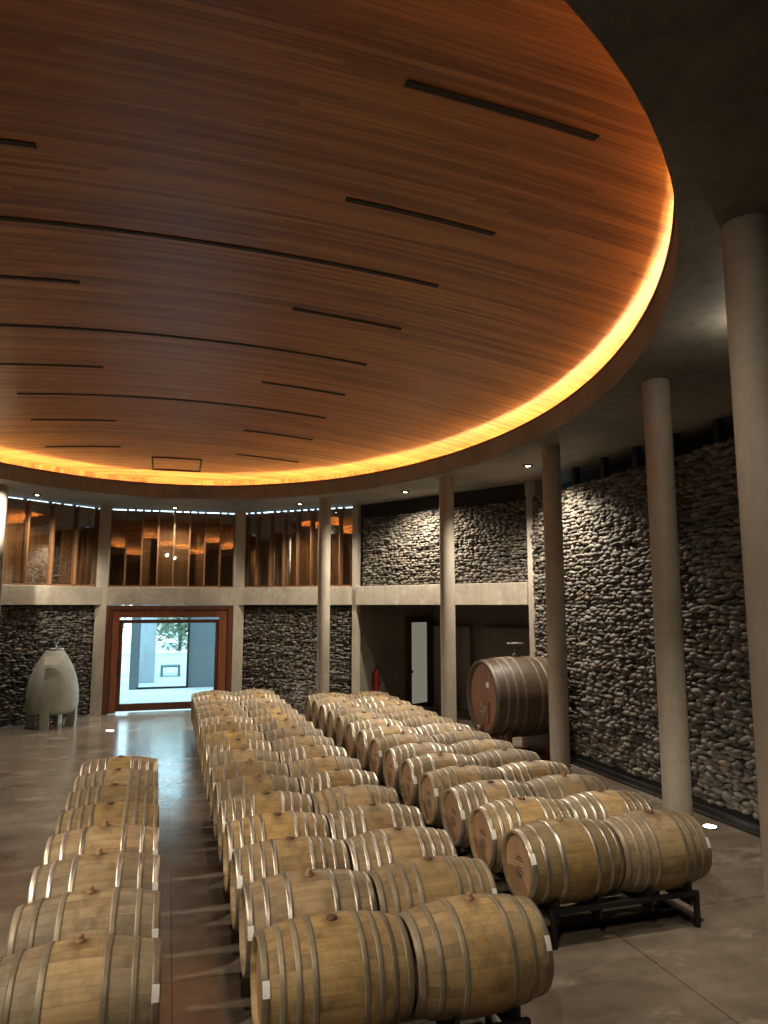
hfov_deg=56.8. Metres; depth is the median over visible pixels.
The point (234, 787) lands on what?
wine barrel
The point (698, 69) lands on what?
ceiling
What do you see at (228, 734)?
wine barrel
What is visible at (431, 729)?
wine barrel
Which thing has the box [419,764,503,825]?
wine barrel
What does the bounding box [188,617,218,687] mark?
wall
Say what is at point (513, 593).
beam
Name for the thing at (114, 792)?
wine barrel
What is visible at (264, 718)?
wine barrel
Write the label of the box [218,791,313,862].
wine barrel
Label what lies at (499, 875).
rack
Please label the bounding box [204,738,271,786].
wine barrel
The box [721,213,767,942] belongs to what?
column
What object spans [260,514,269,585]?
shutter
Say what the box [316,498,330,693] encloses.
column
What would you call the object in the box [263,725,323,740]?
wine barrel
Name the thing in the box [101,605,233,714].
door
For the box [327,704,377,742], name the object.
wine barrel
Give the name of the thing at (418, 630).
door
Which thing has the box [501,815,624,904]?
wine barrel
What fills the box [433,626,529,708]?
wall partition
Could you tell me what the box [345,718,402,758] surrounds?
wine barrel
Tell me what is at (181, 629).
tree
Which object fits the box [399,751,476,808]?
wine barrel
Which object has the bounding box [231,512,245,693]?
pillar
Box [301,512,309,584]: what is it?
shutter
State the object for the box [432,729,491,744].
wine barrel
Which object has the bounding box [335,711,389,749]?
wine barrel
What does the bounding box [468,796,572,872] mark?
wine barrel
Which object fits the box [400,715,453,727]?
wine barrel
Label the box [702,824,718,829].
floor light
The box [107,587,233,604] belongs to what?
beam
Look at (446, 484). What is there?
column
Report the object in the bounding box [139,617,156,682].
pillar
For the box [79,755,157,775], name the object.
wine barrel
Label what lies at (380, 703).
wine barrel
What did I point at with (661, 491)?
column
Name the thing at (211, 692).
wine barrel
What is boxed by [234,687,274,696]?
wine barrel
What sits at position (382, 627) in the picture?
wall
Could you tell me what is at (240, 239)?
ceiling
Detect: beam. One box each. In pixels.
[1,585,101,604]
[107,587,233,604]
[239,586,351,604]
[356,582,528,604]
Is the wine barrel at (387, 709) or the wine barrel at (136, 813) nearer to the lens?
the wine barrel at (136, 813)
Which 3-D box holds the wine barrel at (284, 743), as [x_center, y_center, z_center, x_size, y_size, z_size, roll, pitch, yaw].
[-1.264,3.797,10.906,0.950,0.736,0.725,2,-9,-17]
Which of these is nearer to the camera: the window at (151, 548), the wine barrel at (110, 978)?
the wine barrel at (110, 978)
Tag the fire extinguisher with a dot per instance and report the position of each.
(375, 675)
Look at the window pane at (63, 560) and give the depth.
19.25 m
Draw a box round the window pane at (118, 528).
[109,511,126,584]
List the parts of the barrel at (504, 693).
plate, manhole door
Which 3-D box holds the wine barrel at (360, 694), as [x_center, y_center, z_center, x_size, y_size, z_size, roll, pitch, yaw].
[-0.367,4.539,16.575,0.950,0.721,0.710,2,-8,-18]
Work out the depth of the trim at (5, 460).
18.60 m
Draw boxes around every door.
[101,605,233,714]
[405,617,432,706]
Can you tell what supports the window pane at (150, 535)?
attached to the window at (151, 548)
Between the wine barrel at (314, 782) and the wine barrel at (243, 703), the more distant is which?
the wine barrel at (243, 703)
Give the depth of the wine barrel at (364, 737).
11.70 m
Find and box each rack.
[432,825,455,847]
[436,1006,530,1023]
[456,846,472,856]
[492,872,641,894]
[536,882,700,949]
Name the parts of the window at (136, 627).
post, rail, post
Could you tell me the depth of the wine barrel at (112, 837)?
6.30 m
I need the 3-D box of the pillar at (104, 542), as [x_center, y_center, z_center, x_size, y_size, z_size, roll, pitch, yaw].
[-7.884,2.703,19.791,0.300,5.720,0.300,2,-8,-17]
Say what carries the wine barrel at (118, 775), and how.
on the rack
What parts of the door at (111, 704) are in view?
frame, casing, rail, rail, rail, frame, casing, rail, casing, frame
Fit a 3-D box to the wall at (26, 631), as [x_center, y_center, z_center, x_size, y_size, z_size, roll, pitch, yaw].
[-9.091,3.870,18.189,0.499,2.950,3.693,-5,-9,34]
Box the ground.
[115,642,212,712]
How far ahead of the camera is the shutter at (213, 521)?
21.08 m
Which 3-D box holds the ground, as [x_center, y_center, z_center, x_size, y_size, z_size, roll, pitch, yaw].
[-10.820,8.130,38.602,30.000,0.145,38.440,2,-8,-17]
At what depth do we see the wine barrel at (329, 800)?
7.73 m
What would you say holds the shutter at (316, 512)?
attached to the window at (281, 548)
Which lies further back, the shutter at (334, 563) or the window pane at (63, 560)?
the shutter at (334, 563)
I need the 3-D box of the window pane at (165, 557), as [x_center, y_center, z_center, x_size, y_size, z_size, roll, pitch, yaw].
[-6.364,1.112,20.716,0.450,2.175,0.042,2,-8,-17]
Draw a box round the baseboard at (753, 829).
[570,755,760,837]
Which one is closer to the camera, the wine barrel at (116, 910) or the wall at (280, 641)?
the wine barrel at (116, 910)
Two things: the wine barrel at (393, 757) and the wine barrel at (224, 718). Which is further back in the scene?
the wine barrel at (224, 718)
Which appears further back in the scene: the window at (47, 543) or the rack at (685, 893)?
the window at (47, 543)
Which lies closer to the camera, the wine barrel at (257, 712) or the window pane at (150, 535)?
the wine barrel at (257, 712)
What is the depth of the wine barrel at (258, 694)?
16.13 m
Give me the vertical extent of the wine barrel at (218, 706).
0.722 m
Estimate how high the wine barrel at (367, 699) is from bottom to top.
0.753 m
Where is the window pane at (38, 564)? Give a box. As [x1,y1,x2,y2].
[26,502,49,583]
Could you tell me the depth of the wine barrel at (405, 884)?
5.43 m
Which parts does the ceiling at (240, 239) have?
hatch frame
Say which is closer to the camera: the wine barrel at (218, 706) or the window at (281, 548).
the wine barrel at (218, 706)
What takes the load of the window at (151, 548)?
attached to the beam at (115, 595)
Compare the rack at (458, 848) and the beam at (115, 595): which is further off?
the beam at (115, 595)
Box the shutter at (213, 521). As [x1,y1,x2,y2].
[204,515,219,585]
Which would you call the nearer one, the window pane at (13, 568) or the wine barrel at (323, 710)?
the wine barrel at (323, 710)
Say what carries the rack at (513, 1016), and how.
on the floor
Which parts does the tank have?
leg, leg, sign plate, lid, leg, leg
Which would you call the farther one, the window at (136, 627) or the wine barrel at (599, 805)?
the window at (136, 627)
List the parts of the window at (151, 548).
sill, head rail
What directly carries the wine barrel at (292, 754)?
on the rack
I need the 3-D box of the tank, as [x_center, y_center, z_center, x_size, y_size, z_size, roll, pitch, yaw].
[-8.224,4.266,17.650,1.206,2.065,1.206,2,-8,-17]
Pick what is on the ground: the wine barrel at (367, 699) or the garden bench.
the garden bench
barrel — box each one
[0,933,161,1023]
[5,885,160,956]
[26,848,159,903]
[42,820,159,864]
[55,801,158,834]
[65,783,158,810]
[73,768,157,791]
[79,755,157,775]
[191,690,233,719]
[192,694,236,725]
[193,698,239,730]
[194,703,243,737]
[196,709,247,745]
[198,715,252,753]
[199,722,257,763]
[201,728,264,774]
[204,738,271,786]
[206,748,279,801]
[210,758,288,817]
[213,773,299,838]
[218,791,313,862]
[223,811,329,892]
[230,836,350,929]
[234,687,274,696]
[237,692,279,700]
[239,868,377,978]
[240,697,284,706]
[244,701,290,711]
[248,707,297,717]
[250,910,414,1023]
[252,712,305,724]
[257,718,313,732]
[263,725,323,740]
[270,735,334,751]
[278,744,346,763]
[287,755,361,777]
[297,768,379,793]
[305,692,348,721]
[309,784,399,814]
[311,695,357,728]
[318,701,367,735]
[325,803,425,839]
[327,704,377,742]
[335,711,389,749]
[343,826,456,871]
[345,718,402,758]
[348,691,388,698]
[356,723,417,769]
[357,693,399,702]
[366,698,410,707]
[367,855,497,913]
[369,731,434,780]
[376,704,423,713]
[383,742,454,793]
[388,709,437,719]
[397,891,553,1020]
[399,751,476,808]
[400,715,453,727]
[416,722,470,735]
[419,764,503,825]
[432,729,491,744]
[441,779,534,847]
[450,738,514,755]
[467,642,568,736]
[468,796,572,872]
[471,748,540,767]
[496,760,571,782]
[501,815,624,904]
[524,771,608,799]
[559,789,652,820]
[602,809,711,892]
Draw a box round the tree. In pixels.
[156,617,187,651]
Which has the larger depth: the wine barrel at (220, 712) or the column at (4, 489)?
the column at (4, 489)
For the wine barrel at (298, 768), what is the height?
0.732 m
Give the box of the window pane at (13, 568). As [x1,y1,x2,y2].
[2,499,24,582]
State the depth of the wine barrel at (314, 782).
8.50 m
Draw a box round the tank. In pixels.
[25,641,78,730]
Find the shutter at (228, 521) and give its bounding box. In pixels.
[220,515,234,585]
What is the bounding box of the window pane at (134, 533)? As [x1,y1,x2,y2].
[125,512,142,584]
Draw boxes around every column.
[0,485,8,610]
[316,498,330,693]
[439,477,456,722]
[541,444,570,769]
[642,378,692,815]
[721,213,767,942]
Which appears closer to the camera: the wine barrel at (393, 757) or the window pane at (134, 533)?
the wine barrel at (393, 757)
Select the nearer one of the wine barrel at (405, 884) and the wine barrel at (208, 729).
the wine barrel at (405, 884)
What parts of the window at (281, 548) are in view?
sill, head rail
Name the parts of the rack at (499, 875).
frame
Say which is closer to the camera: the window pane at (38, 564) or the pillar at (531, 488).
the pillar at (531, 488)
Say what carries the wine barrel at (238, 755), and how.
on the rack
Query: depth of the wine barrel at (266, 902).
5.17 m
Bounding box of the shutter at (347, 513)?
[343,509,352,584]
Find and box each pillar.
[89,507,111,714]
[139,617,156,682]
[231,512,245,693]
[352,505,360,692]
[524,480,542,656]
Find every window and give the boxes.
[2,498,99,586]
[108,509,235,587]
[129,617,189,689]
[244,507,352,587]
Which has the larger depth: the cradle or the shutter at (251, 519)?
the shutter at (251, 519)
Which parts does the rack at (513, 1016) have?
rail, frame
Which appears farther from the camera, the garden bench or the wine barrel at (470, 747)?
the garden bench
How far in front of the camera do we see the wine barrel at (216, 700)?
15.09 m
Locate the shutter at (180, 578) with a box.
[173,514,189,585]
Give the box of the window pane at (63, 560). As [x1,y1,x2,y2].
[52,505,73,583]
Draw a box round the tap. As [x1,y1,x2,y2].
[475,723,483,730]
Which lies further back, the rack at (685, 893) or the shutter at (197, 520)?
the shutter at (197, 520)
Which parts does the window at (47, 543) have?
sill, head rail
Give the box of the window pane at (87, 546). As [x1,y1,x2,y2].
[76,508,96,584]
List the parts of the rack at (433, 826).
frame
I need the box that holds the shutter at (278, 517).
[274,513,282,585]
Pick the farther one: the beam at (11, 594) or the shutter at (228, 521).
the shutter at (228, 521)
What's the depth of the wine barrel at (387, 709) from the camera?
14.22 m
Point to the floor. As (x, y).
(666, 969)
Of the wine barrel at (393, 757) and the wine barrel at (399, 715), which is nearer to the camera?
the wine barrel at (393, 757)
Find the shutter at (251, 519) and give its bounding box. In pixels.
[247,515,255,585]
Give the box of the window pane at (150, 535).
[141,512,158,585]
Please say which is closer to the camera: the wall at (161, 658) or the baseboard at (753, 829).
the baseboard at (753, 829)
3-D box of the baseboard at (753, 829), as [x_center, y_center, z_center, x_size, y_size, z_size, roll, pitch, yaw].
[4.663,4.245,9.922,0.130,0.100,10.800,2,-8,-17]
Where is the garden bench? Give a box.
[160,664,180,676]
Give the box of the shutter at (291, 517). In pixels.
[287,513,296,585]
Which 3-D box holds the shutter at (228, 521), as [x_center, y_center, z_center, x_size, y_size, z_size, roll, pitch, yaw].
[-4.688,1.178,21.217,0.450,2.175,0.042,2,-8,-17]
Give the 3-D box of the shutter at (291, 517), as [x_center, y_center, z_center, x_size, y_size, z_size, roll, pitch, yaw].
[-2.606,1.100,20.619,0.469,2.175,0.042,-3,-8,23]
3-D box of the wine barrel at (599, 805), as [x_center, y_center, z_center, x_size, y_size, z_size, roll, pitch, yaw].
[2.353,3.368,7.633,0.950,0.721,0.709,2,-8,-17]
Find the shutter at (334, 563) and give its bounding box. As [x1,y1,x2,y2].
[330,510,338,584]
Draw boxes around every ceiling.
[0,0,673,480]
[0,0,767,512]
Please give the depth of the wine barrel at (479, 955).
4.57 m
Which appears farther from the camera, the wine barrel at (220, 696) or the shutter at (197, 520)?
the shutter at (197, 520)
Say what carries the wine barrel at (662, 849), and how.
on the rack at (685, 893)
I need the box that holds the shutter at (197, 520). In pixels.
[189,514,204,585]
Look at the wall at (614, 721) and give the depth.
11.76 m
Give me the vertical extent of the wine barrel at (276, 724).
0.752 m
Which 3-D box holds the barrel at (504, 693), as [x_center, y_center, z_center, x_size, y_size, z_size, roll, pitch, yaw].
[2.568,3.494,14.018,1.612,1.819,1.547,2,-8,-17]
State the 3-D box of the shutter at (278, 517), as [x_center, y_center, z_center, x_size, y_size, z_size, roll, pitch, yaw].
[-3.024,1.123,20.800,0.468,2.175,0.042,-3,-8,23]
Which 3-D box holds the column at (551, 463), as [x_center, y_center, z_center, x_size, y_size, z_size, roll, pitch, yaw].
[2.913,1.688,12.042,0.320,5.720,0.320,2,-8,-17]
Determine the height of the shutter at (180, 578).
2.175 m
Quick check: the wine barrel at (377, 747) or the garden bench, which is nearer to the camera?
the wine barrel at (377, 747)
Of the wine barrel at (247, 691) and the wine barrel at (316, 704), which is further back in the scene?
the wine barrel at (247, 691)
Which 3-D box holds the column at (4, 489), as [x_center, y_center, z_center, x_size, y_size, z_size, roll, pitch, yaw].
[-8.889,2.223,16.124,0.320,5.720,0.320,2,-8,-17]
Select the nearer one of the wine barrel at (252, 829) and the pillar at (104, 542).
the wine barrel at (252, 829)
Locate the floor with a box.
[0,704,767,1023]
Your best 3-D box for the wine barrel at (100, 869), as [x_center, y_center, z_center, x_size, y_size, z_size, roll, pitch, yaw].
[-2.299,3.097,5.683,0.950,0.752,0.709,2,-8,-16]
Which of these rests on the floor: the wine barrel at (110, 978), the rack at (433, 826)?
the rack at (433, 826)
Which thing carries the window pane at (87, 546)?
attached to the window at (47, 543)
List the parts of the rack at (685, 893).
frame, rail, frame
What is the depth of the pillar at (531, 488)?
15.63 m
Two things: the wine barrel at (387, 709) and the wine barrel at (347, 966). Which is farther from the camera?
the wine barrel at (387, 709)
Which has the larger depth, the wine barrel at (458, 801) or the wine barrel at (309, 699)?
the wine barrel at (309, 699)
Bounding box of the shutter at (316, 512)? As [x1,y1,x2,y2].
[315,511,318,584]
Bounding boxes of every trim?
[0,15,678,498]
[0,455,442,484]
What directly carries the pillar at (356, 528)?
on the floor
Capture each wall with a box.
[0,605,94,726]
[121,651,186,674]
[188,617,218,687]
[242,605,351,712]
[360,484,527,585]
[360,605,528,703]
[530,418,759,825]
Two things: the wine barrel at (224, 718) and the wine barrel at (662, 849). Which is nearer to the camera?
the wine barrel at (662, 849)
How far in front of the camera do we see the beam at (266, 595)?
20.06 m
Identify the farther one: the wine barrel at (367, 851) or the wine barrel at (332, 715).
the wine barrel at (332, 715)
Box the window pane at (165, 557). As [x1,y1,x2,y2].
[157,513,173,585]
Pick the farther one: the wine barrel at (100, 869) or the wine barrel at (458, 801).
the wine barrel at (458, 801)
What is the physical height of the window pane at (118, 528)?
2.175 m
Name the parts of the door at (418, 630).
frame, pane, frame, frame, frame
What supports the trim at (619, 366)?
attached to the ceiling at (698, 69)
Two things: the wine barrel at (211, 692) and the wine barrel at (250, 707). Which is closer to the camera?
the wine barrel at (250, 707)
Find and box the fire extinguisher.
[372,665,380,690]
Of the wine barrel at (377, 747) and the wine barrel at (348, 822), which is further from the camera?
the wine barrel at (377, 747)
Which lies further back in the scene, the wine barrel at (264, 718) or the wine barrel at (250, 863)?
the wine barrel at (264, 718)
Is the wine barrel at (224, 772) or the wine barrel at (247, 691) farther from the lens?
the wine barrel at (247, 691)
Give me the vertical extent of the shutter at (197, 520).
2.175 m
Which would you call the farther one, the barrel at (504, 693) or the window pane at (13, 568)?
the window pane at (13, 568)
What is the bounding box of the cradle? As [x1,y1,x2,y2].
[491,727,549,760]
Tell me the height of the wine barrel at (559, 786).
0.774 m
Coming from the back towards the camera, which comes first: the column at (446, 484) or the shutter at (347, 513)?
the shutter at (347, 513)
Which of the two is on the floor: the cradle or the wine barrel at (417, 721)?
the cradle
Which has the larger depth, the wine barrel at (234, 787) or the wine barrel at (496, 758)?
the wine barrel at (496, 758)
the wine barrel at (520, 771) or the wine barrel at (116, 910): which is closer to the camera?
the wine barrel at (116, 910)
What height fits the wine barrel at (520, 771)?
0.721 m
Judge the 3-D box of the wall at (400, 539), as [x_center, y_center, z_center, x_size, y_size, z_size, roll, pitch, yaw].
[1.431,0.694,17.850,5.512,2.240,0.493,-7,-10,43]

